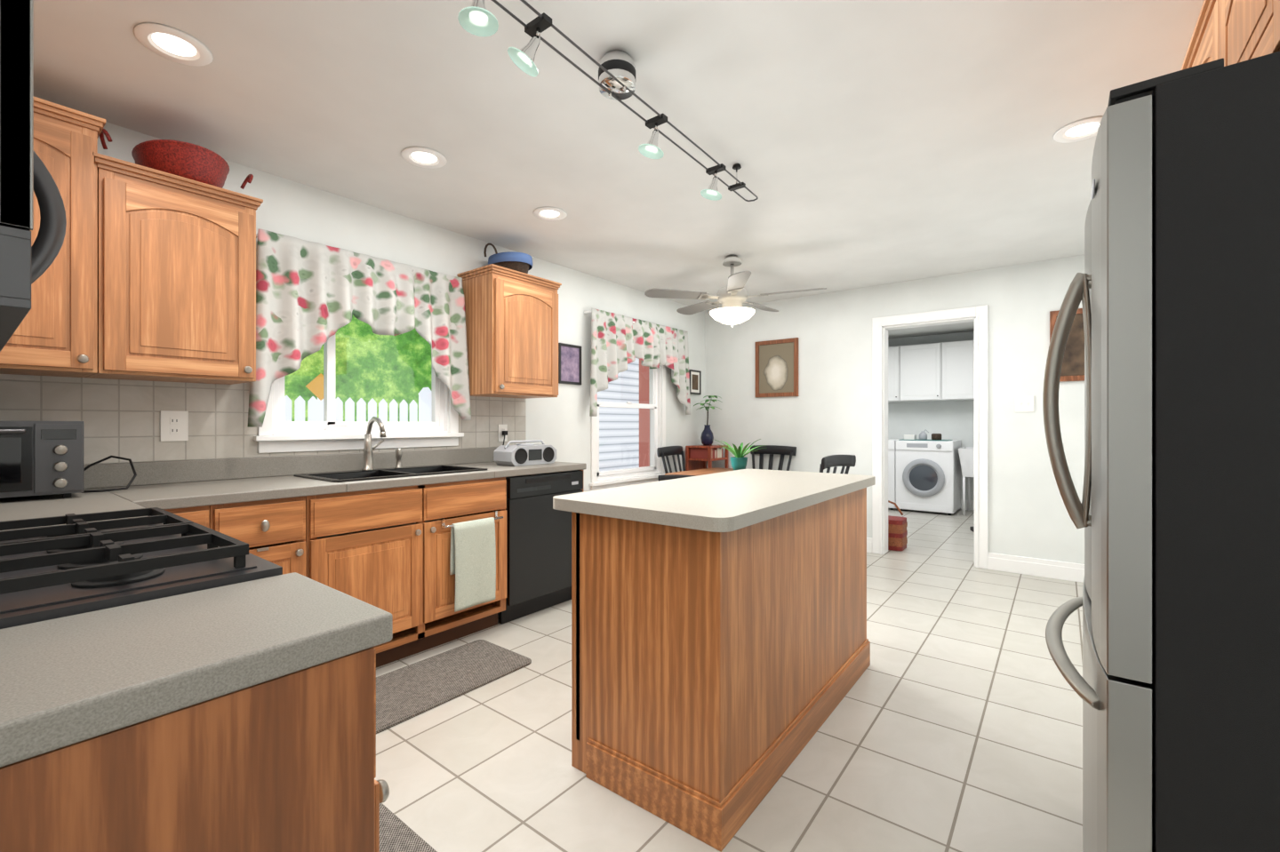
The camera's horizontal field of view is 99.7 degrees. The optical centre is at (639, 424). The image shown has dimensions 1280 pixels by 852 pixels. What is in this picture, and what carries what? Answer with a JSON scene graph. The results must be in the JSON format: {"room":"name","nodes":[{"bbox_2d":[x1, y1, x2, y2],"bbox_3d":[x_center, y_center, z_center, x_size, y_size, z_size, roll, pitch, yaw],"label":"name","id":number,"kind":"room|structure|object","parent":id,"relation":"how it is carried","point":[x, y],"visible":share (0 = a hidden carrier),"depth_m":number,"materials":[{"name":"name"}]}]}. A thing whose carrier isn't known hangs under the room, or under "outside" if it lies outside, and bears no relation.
{"room":"dining room and kitchen","nodes":[
{"label":"dining room and kitchen","id":0,"kind":"room"},
{"bbox_2d":[87,121,704,539],"bbox_3d":[-1.021,-0.040,3.907,0.140,2.440,5.780,0,0,38],"label":"wall","id":1,"kind":"structure","parent":0,"point":[562,422],"depth_m":3.81,"materials":[{"name":"paint"}]},
{"bbox_2d":[0,96,105,377],"bbox_3d":[-2.225,-0.653,1.926,0.398,0.933,0.415,0,0,38],"label":"upper cabinet","id":2,"kind":"object","parent":1,"relation":"attached to","point":[55,334],"visible":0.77,"depth_m":1.91,"materials":[{"name":"brown wood"}]},
{"bbox_2d":[84,152,263,384],"bbox_3d":[-1.957,-0.587,2.270,0.398,0.800,0.532,0,0,38],"label":"upper cabinet","id":3,"kind":"object","parent":1,"relation":"attached to","point":[176,278],"visible":0.94,"depth_m":2.14,"materials":[{"name":"brown wood"}]},
{"bbox_2d":[99,128,253,189],"bbox_3d":[-1.956,-1.072,2.305,0.478,0.167,0.504,0,0,38],"label":"basket","id":4,"kind":"object","parent":3,"relation":"on","point":[193,162],"visible":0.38,"depth_m":2.16,"materials":[{"name":"wicker"}]},
{"bbox_2d":[0,374,525,464],"bbox_3d":[-1.746,-0.021,2.857,0.006,0.372,2.911,0,0,38],"label":"tile backsplash","id":5,"kind":"structure","parent":1,"relation":"attached to","point":[120,418],"depth_m":2.37,"materials":[{"name":"beige tile"}]},
{"bbox_2d":[160,410,188,441],"bbox_3d":[-2.083,0.010,2.414,0.008,0.135,0.095,0,0,38],"label":"electrical outlet","id":6,"kind":"object","parent":5,"relation":"attached to","point":[173,426],"visible":1,"depth_m":2.41,"materials":[{"name":"white plastic"}]},
{"bbox_2d":[497,424,507,441],"bbox_3d":[-0.974,0.065,3.832,0.008,0.120,0.075,0,0,38],"label":"electrical outlet","id":7,"kind":"object","parent":5,"relation":"attached to","point":[500,429],"visible":0.85,"depth_m":3.82,"materials":[{"name":"white plastic"}]},
{"bbox_2d":[502,431,507,445],"bbox_3d":[-0.916,0.154,3.686,0.255,0.208,0.189,0,0,38],"label":"cord","id":8,"kind":"object","parent":7,"relation":"attached to","point":[504,433],"visible":0.48,"depth_m":3.80,"materials":[{"name":"black plastic"}]},
{"bbox_2d":[253,382,463,453],"bbox_3d":[-1.547,-0.383,3.112,0.090,1.055,1.160,0,0,38],"label":"window trim","id":9,"kind":"structure","parent":1,"relation":"in","point":[268,440],"depth_m":2.99,"materials":[{"name":"white wood"}]},
{"bbox_2d":[273,315,444,433],"bbox_3d":[-1.582,-0.395,3.139,0.111,0.910,1.000,0,0,38],"label":"window","id":10,"kind":"structure","parent":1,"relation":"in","point":[329,424],"depth_m":3.01,"materials":[{"name":"white plastic"}]},
{"bbox_2d":[247,228,471,427],"bbox_3d":[-1.512,-0.465,3.047,0.144,0.960,1.203,0,0,38],"label":"valance","id":11,"kind":"object","parent":1,"relation":"attached to","point":[312,298],"visible":0.94,"depth_m":2.88,"materials":[{"name":"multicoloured fabric"}]},
{"bbox_2d":[456,264,561,399],"bbox_3d":[-0.866,-0.587,3.665,0.398,0.800,0.590,0,0,38],"label":"upper cabinet","id":12,"kind":"object","parent":1,"relation":"attached to","point":[512,328],"visible":0.96,"depth_m":3.48,"materials":[{"name":"brown wood"}]},
{"bbox_2d":[483,242,532,273],"bbox_3d":[-0.903,-1.089,3.668,0.352,0.202,0.316,0,0,38],"label":"basket","id":13,"kind":"object","parent":12,"relation":"on","point":[522,262],"visible":0.56,"depth_m":3.57,"materials":[{"name":"wicker"}]},
{"bbox_2d":[558,343,581,384],"bbox_3d":[-0.566,-0.480,4.357,0.020,0.320,0.250,0,0,38],"label":"picture frame","id":14,"kind":"object","parent":1,"relation":"attached to","point":[569,364],"visible":0.96,"depth_m":4.35,"materials":[{"name":"black"}]},
{"bbox_2d":[589,317,665,490],"bbox_3d":[-0.103,-0.158,5.005,0.145,1.485,1.120,0,0,38],"label":"dining window","id":15,"kind":"structure","parent":1,"relation":"in","point":[652,406],"depth_m":5.15,"materials":[{"name":"white plastic"}]},
{"bbox_2d":[584,307,690,416],"bbox_3d":[0.040,-0.510,5.026,0.154,0.900,1.532,0,0,38],"label":"valance","id":16,"kind":"object","parent":1,"relation":"attached to","point":[620,343],"visible":1,"depth_m":4.84,"materials":[{"name":"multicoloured fabric"}]},
{"bbox_2d":[688,369,701,394],"bbox_3d":[0.595,-0.450,5.842,0.020,0.260,0.220,0,0,38],"label":"picture frame","id":17,"kind":"object","parent":1,"relation":"attached to","point":[695,382],"visible":0.96,"depth_m":5.84,"materials":[{"name":"black"}]},
{"bbox_2d":[33,0,1204,339],"bbox_3d":[1.686,-1.290,3.937,4.370,0.060,9.160,0,0,38],"label":"ceiling","id":18,"kind":"structure","parent":0,"point":[869,142],"depth_m":2.19,"materials":[{"name":"paint"}]},
{"bbox_2d":[133,23,212,66],"bbox_3d":[-1.545,-1.255,1.791,0.200,0.008,0.200,0,0,38],"label":"recessed light","id":19,"kind":"object","parent":18,"relation":"in","point":[172,44],"visible":1,"depth_m":1.78,"materials":[{"name":"white plastic"}]},
{"bbox_2d":[400,146,447,168],"bbox_3d":[-1.018,-1.255,2.547,0.200,0.008,0.200,0,0,38],"label":"recessed light","id":20,"kind":"object","parent":18,"relation":"in","point":[423,157],"visible":1,"depth_m":2.54,"materials":[{"name":"white plastic"}]},
{"bbox_2d":[533,207,567,220],"bbox_3d":[-0.538,-1.255,3.225,0.200,0.008,0.200,0,0,38],"label":"recessed light","id":21,"kind":"object","parent":18,"relation":"in","point":[549,213],"visible":0.98,"depth_m":3.22,"materials":[{"name":"white plastic"}]},
{"bbox_2d":[457,0,758,201],"bbox_3d":[-0.032,-1.140,1.937,0.168,0.238,2.114,0,0,38],"label":"track light","id":22,"kind":"object","parent":18,"relation":"attached to","point":[616,75],"visible":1,"depth_m":1.80,"materials":[{"name":"grey metal"}]},
{"bbox_2d":[644,255,826,327],"bbox_3d":[0.729,-0.992,4.085,1.287,0.534,1.250,0,0,38],"label":"ceiling fan","id":23,"kind":"object","parent":18,"relation":"hanging from","point":[732,297],"visible":1,"depth_m":3.97,"materials":[{"name":"grey metal"}]},
{"bbox_2d":[1053,116,1102,143],"bbox_3d":[1.890,-1.255,2.305,0.200,0.008,0.200,0,0,38],"label":"recessed light","id":24,"kind":"object","parent":18,"relation":"in","point":[1081,130],"visible":0.81,"depth_m":2.31,"materials":[{"name":"white"}]},
{"bbox_2d":[374,508,1083,851],"bbox_3d":[1.686,1.210,3.937,4.370,0.060,9.160,0,0,38],"label":"floor","id":25,"kind":"structure","parent":0,"point":[954,722],"depth_m":1.97,"materials":[{"name":"tile"}]},
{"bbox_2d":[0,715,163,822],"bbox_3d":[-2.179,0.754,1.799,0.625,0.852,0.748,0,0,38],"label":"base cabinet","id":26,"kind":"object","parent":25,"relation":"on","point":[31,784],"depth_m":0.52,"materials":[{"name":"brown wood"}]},
{"bbox_2d":[0,468,195,531],"bbox_3d":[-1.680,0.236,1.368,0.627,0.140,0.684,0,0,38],"label":"countertop","id":27,"kind":"structure","parent":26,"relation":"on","point":[150,488],"depth_m":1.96,"materials":[{"name":"stone"}]},
{"bbox_2d":[0,572,392,767],"bbox_3d":[-0.693,0.236,0.597,0.347,0.140,0.684,0,0,38],"label":"countertop","id":28,"kind":"structure","parent":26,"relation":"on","point":[68,680],"depth_m":0.64,"materials":[{"name":"stone"}]},
{"bbox_2d":[84,447,586,506],"bbox_3d":[-1.496,0.236,2.649,0.659,0.140,2.931,0,0,38],"label":"countertop","id":29,"kind":"structure","parent":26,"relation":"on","point":[222,481],"depth_m":2.64,"materials":[{"name":"laminate"}]},
{"bbox_2d":[0,421,84,498],"bbox_3d":[-2.246,0.128,1.837,0.338,0.275,0.470,0,0,38],"label":"toaster","id":30,"kind":"object","parent":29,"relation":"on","point":[41,458],"visible":1,"depth_m":1.86,"materials":[{"name":"grey metal"}]},
{"bbox_2d":[81,456,136,493],"bbox_3d":[-2.102,0.195,2.126,0.139,0.136,0.167,0,0,38],"label":"cord","id":31,"kind":"object","parent":29,"relation":"on","point":[117,489],"visible":0.79,"depth_m":2.14,"materials":[{"name":"black plastic"}]},
{"bbox_2d":[293,416,487,482],"bbox_3d":[-1.314,0.207,2.914,0.500,0.494,0.835,0,0,38],"label":"sink","id":32,"kind":"object","parent":29,"relation":"in","point":[368,471],"visible":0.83,"depth_m":2.96,"materials":[{"name":"black metal"}]},
{"bbox_2d":[493,440,556,466],"bbox_3d":[-0.746,0.186,3.540,0.186,0.157,0.380,0,0,38],"label":"radio","id":33,"kind":"object","parent":29,"relation":"on","point":[521,454],"visible":1,"depth_m":3.44,"materials":[{"name":"grey plastic"}]},
{"bbox_2d":[440,511,503,612],"bbox_3d":[-0.896,0.728,2.895,0.083,0.473,0.363,0,0,38],"label":"hanging towel","id":34,"kind":"object","parent":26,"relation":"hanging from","point":[473,560],"visible":1,"depth_m":2.86,"materials":[{"name":"white fabric"}]},
{"bbox_2d":[0,507,282,629],"bbox_3d":[-1.123,0.684,0.951,0.756,0.952,0.706,0,0,38],"label":"range","id":35,"kind":"object","parent":25,"relation":"on","point":[76,564],"visible":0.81,"depth_m":0.91,"materials":[{"name":"black metal"}]},
{"bbox_2d":[379,803,437,851],"bbox_3d":[-0.671,1.173,1.317,0.840,0.012,0.390,0,0,38],"label":"mat","id":36,"kind":"object","parent":25,"relation":"on","point":[396,835],"depth_m":1.52,"materials":[{"name":"grey fabric"}]},
{"bbox_2d":[376,640,531,734],"bbox_3d":[-0.955,1.173,2.465,0.440,0.012,0.850,0,0,38],"label":"mat","id":37,"kind":"object","parent":25,"relation":"on","point":[409,692],"visible":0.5,"depth_m":2.47,"materials":[{"name":"grey fabric"}]},
{"bbox_2d":[500,470,583,624],"bbox_3d":[-0.799,0.746,3.537,0.605,0.868,0.610,0,0,38],"label":"dishwasher","id":38,"kind":"object","parent":25,"relation":"on","point":[539,552],"visible":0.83,"depth_m":3.29,"materials":[{"name":"black metal"}]},
{"bbox_2d":[656,446,685,473],"bbox_3d":[0.497,0.700,5.216,0.484,0.963,0.500,0,0,32],"label":"chair","id":39,"kind":"object","parent":25,"relation":"on","point":[662,452],"visible":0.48,"depth_m":5.27,"materials":[{"name":"black wood"}]},
{"bbox_2d":[658,474,696,481],"bbox_3d":[0.475,0.775,4.020,0.500,0.813,0.484,0,0,38],"label":"chair","id":40,"kind":"object","parent":25,"relation":"on","point":[664,477],"visible":0.04,"depth_m":3.94,"materials":[{"name":"black wood"}]},
{"bbox_2d":[664,467,733,475],"bbox_3d":[0.852,0.805,4.664,1.000,0.750,0.900,0,0,38],"label":"dining table","id":41,"kind":"object","parent":25,"relation":"on","point":[705,471],"visible":0.15,"depth_m":4.88,"materials":[{"name":"brown wood"}]},
{"bbox_2d":[714,439,766,471],"bbox_3d":[0.911,0.281,4.911,0.456,0.295,0.439,0,0,38],"label":"plant","id":42,"kind":"object","parent":41,"relation":"on","point":[739,460],"visible":0.98,"depth_m":4.83,"materials":[{"name":"green plant"}]},
{"bbox_2d":[685,445,728,471],"bbox_3d":[0.711,0.705,5.701,0.300,0.950,0.380,0,0,38],"label":"plant stand","id":43,"kind":"object","parent":25,"relation":"on","point":[693,464],"visible":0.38,"depth_m":5.64,"materials":[{"name":"brown wood"}]},
{"bbox_2d":[689,448,722,458],"bbox_3d":[0.703,0.447,5.692,0.240,0.385,0.276,0,0,38],"label":"books","id":44,"kind":"object","parent":43,"relation":"on","point":[701,452],"visible":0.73,"depth_m":5.61,"materials":[{"name":"red paper"}]},
{"bbox_2d":[693,395,720,445],"bbox_3d":[0.712,-0.035,5.705,0.348,0.528,0.322,0,0,38],"label":"plant","id":45,"kind":"object","parent":43,"relation":"on","point":[707,437],"visible":0.98,"depth_m":5.66,"materials":[{"name":"green plant"}]},
{"bbox_2d":[571,487,870,851],"bbox_3d":[0.430,0.739,2.253,0.621,0.882,1.464,0,0,38],"label":"kitchen island","id":46,"kind":"object","parent":25,"relation":"on","point":[720,653],"depth_m":1.70,"materials":[{"name":"brown wood"}]},
{"bbox_2d":[552,469,875,536],"bbox_3d":[0.421,0.276,2.260,0.700,0.040,1.520,0,0,38],"label":"island countertop","id":47,"kind":"structure","parent":46,"relation":"on","point":[731,501],"depth_m":1.86,"materials":[{"name":"white laminate"}]},
{"bbox_2d":[750,445,796,471],"bbox_3d":[1.213,0.700,5.321,0.500,0.963,0.484,0,0,38],"label":"chair","id":48,"kind":"object","parent":25,"relation":"on","point":[782,452],"visible":0.33,"depth_m":5.45,"materials":[{"name":"black wood"}]},
{"bbox_2d":[819,455,855,474],"bbox_3d":[1.364,0.710,4.281,0.500,0.943,0.484,0,0,-42],"label":"chair","id":49,"kind":"object","parent":25,"relation":"on","point":[836,461],"visible":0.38,"depth_m":4.15,"materials":[{"name":"black wood"}]},
{"bbox_2d":[888,439,902,510],"bbox_3d":[3.386,0.703,7.789,0.685,0.955,0.735,0,0,38],"label":"washer","id":50,"kind":"object","parent":25,"relation":"on","point":[892,470],"visible":0.12,"depth_m":7.35,"materials":[{"name":"white"}]},
{"bbox_2d":[888,500,903,517],"bbox_3d":[2.349,0.794,5.183,0.334,0.144,0.020,0,0,38],"label":"handle","id":51,"kind":"object","parent":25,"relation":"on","point":[889,501],"depth_m":5.11,"materials":[{"name":"red wicker"}]},
{"bbox_2d":[888,515,907,551],"bbox_3d":[2.349,1.038,5.183,0.368,0.280,0.268,0,0,38],"label":"laundry basket","id":52,"kind":"object","parent":25,"relation":"on","point":[897,533],"depth_m":5.02,"materials":[{"name":"red wicker"}]},
{"bbox_2d":[895,440,960,515],"bbox_3d":[3.933,0.703,7.361,0.685,0.955,0.735,0,0,38],"label":"washing machine","id":53,"kind":"object","parent":25,"relation":"on","point":[927,476],"visible":1,"depth_m":7.08,"materials":[{"name":"white metal"}]},
{"bbox_2d":[899,430,952,440],"bbox_3d":[3.860,0.150,7.295,0.600,0.148,0.350,0,0,38],"label":"supplies","id":54,"kind":"object","parent":53,"relation":"on","point":[923,436],"visible":1,"depth_m":7.23},
{"bbox_2d":[958,447,974,515],"bbox_3d":[4.519,0.649,6.977,0.630,1.062,0.600,0,0,38],"label":"utility sink","id":55,"kind":"object","parent":25,"relation":"on","point":[966,455],"visible":0.35,"depth_m":6.92,"materials":[{"name":"white"}]},
{"bbox_2d":[1042,51,1279,851],"bbox_3d":[1.386,0.297,1.081,0.926,1.766,0.910,0,0,38],"label":"fridge","id":56,"kind":"object","parent":25,"relation":"on","point":[1174,288],"visible":1,"depth_m":0.89,"materials":[{"name":"black"}]},
{"bbox_2d":[704,255,1084,564],"bbox_3d":[2.382,-0.040,4.827,4.090,2.440,0.140,0,0,38],"label":"wall","id":57,"kind":"structure","parent":0,"point":[827,412],"depth_m":4.71,"materials":[{"name":"paint"}]},
{"bbox_2d":[755,337,798,397],"bbox_3d":[1.389,-0.565,5.497,0.460,0.580,0.022,0,0,38],"label":"picture frame","id":58,"kind":"object","parent":57,"relation":"attached to","point":[776,368],"visible":1,"depth_m":5.49,"materials":[{"name":"brown wood"}]},
{"bbox_2d":[866,537,871,552],"bbox_3d":[1.441,1.113,5.459,1.729,0.135,0.021,0,0,38],"label":"baseboard","id":59,"kind":"structure","parent":57,"relation":"attached to","point":[868,540],"depth_m":4.94,"materials":[{"name":"white wood"}]},
{"bbox_2d":[872,304,988,569],"bbox_3d":[2.521,0.107,4.714,0.891,2.145,0.182,0,0,38],"label":"trim","id":60,"kind":"structure","parent":57,"relation":"attached to","point":[978,316],"depth_m":4.64,"materials":[{"name":"white wood"}]},
{"bbox_2d":[987,552,1084,583],"bbox_3d":[3.376,1.113,3.947,1.400,0.135,0.020,0,0,38],"label":"baseboard","id":61,"kind":"structure","parent":57,"relation":"attached to","point":[1058,570],"depth_m":4.17,"materials":[{"name":"white wood"}]},
{"bbox_2d":[1049,308,1084,382],"bbox_3d":[3.324,-0.590,3.986,0.470,0.540,0.022,0,0,38],"label":"picture frame","id":62,"kind":"object","parent":57,"relation":"attached to","point":[1073,366],"visible":0.19,"depth_m":4.04,"materials":[{"name":"brown wood"}]},
{"bbox_2d":[888,331,974,500],"bbox_3d":[4.189,-0.040,7.717,3.000,2.440,0.120,0,0,38],"label":"wall","id":63,"kind":"structure","parent":0,"point":[950,420],"depth_m":7.59,"materials":[{"name":"paint"}]},
{"bbox_2d":[888,346,902,402],"bbox_3d":[3.554,-0.710,7.903,0.530,0.780,0.359,0,0,38],"label":"upper cabinet","id":64,"kind":"object","parent":63,"relation":"attached to","point":[892,351],"depth_m":7.65,"materials":[{"name":"white wood"}]},
{"bbox_2d":[898,343,941,401],"bbox_3d":[3.968,-0.710,7.580,0.520,0.780,0.359,0,0,38],"label":"upper cabinet","id":65,"kind":"object","parent":63,"relation":"attached to","point":[934,372],"depth_m":7.44,"materials":[{"name":"white wood"}]},
{"bbox_2d":[941,340,974,400],"bbox_3d":[4.377,-0.710,7.259,0.520,0.780,0.359,0,0,38],"label":"upper cabinet","id":66,"kind":"object","parent":63,"relation":"attached to","point":[957,357],"depth_m":7.16,"materials":[{"name":"white wood"}]},
{"bbox_2d":[959,499,974,511],"bbox_3d":[4.145,1.113,7.660,2.960,0.135,0.020,0,0,38],"label":"baseboard","id":67,"kind":"structure","parent":63,"relation":"attached to","point":[966,501],"depth_m":7.38,"materials":[{"name":"white"}]},
{"bbox_2d":[1180,0,1279,70],"bbox_3d":[1.516,-0.806,0.980,0.698,0.428,0.950,0,0,38],"label":"upper cabinet","id":68,"kind":"object","parent":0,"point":[1230,32],"visible":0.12,"depth_m":1.07,"materials":[{"name":"brown wood"}]},
{"bbox_3d":[-1.036,-0.040,0.339,4.230,2.440,0.140,0,0,38],"label":"wall","id":69,"kind":"structure","parent":0,"visible":0},
{"bbox_2d":[0,0,66,351],"bbox_3d":[-1.204,-0.367,0.847,0.752,0.425,0.448,0,0,38],"label":"over-the-range microwave","id":70,"kind":"object","parent":69,"relation":"attached to","point":[25,175],"visible":1,"depth_m":0.72,"materials":[{"name":"black"}]},
{"label":"outside","id":71,"kind":"structure","parent":0,"visible":0},
{"bbox_2d":[284,314,431,422],"bbox_3d":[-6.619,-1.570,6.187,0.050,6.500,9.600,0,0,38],"label":"trees","id":72,"kind":"object","parent":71,"point":[375,367],"depth_m":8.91,"materials":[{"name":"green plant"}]},
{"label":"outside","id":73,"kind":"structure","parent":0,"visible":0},
{"bbox_2d":[305,373,323,421],"bbox_3d":[-3.038,0.550,5.127,0.040,2.060,0.260,0,0,38],"label":"sign","id":74,"kind":"object","parent":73,"point":[316,385],"depth_m":5.11,"materials":[{"name":"orange wood"}]},
{"bbox_2d":[284,387,431,422],"bbox_3d":[-2.810,0.580,5.768,0.110,2.000,5.030,0,0,38],"label":"fence","id":75,"kind":"object","parent":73,"point":[381,412],"depth_m":5.68,"materials":[{"name":"white wood"}]},
{"bbox_2d":[597,358,649,471],"bbox_3d":[0.390,-1.070,8.896,0.140,5.500,4.500,0,0,38],"label":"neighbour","id":76,"kind":"structure","parent":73,"point":[620,459],"depth_m":8.09,"materials":[{"name":"white"}]}
]}

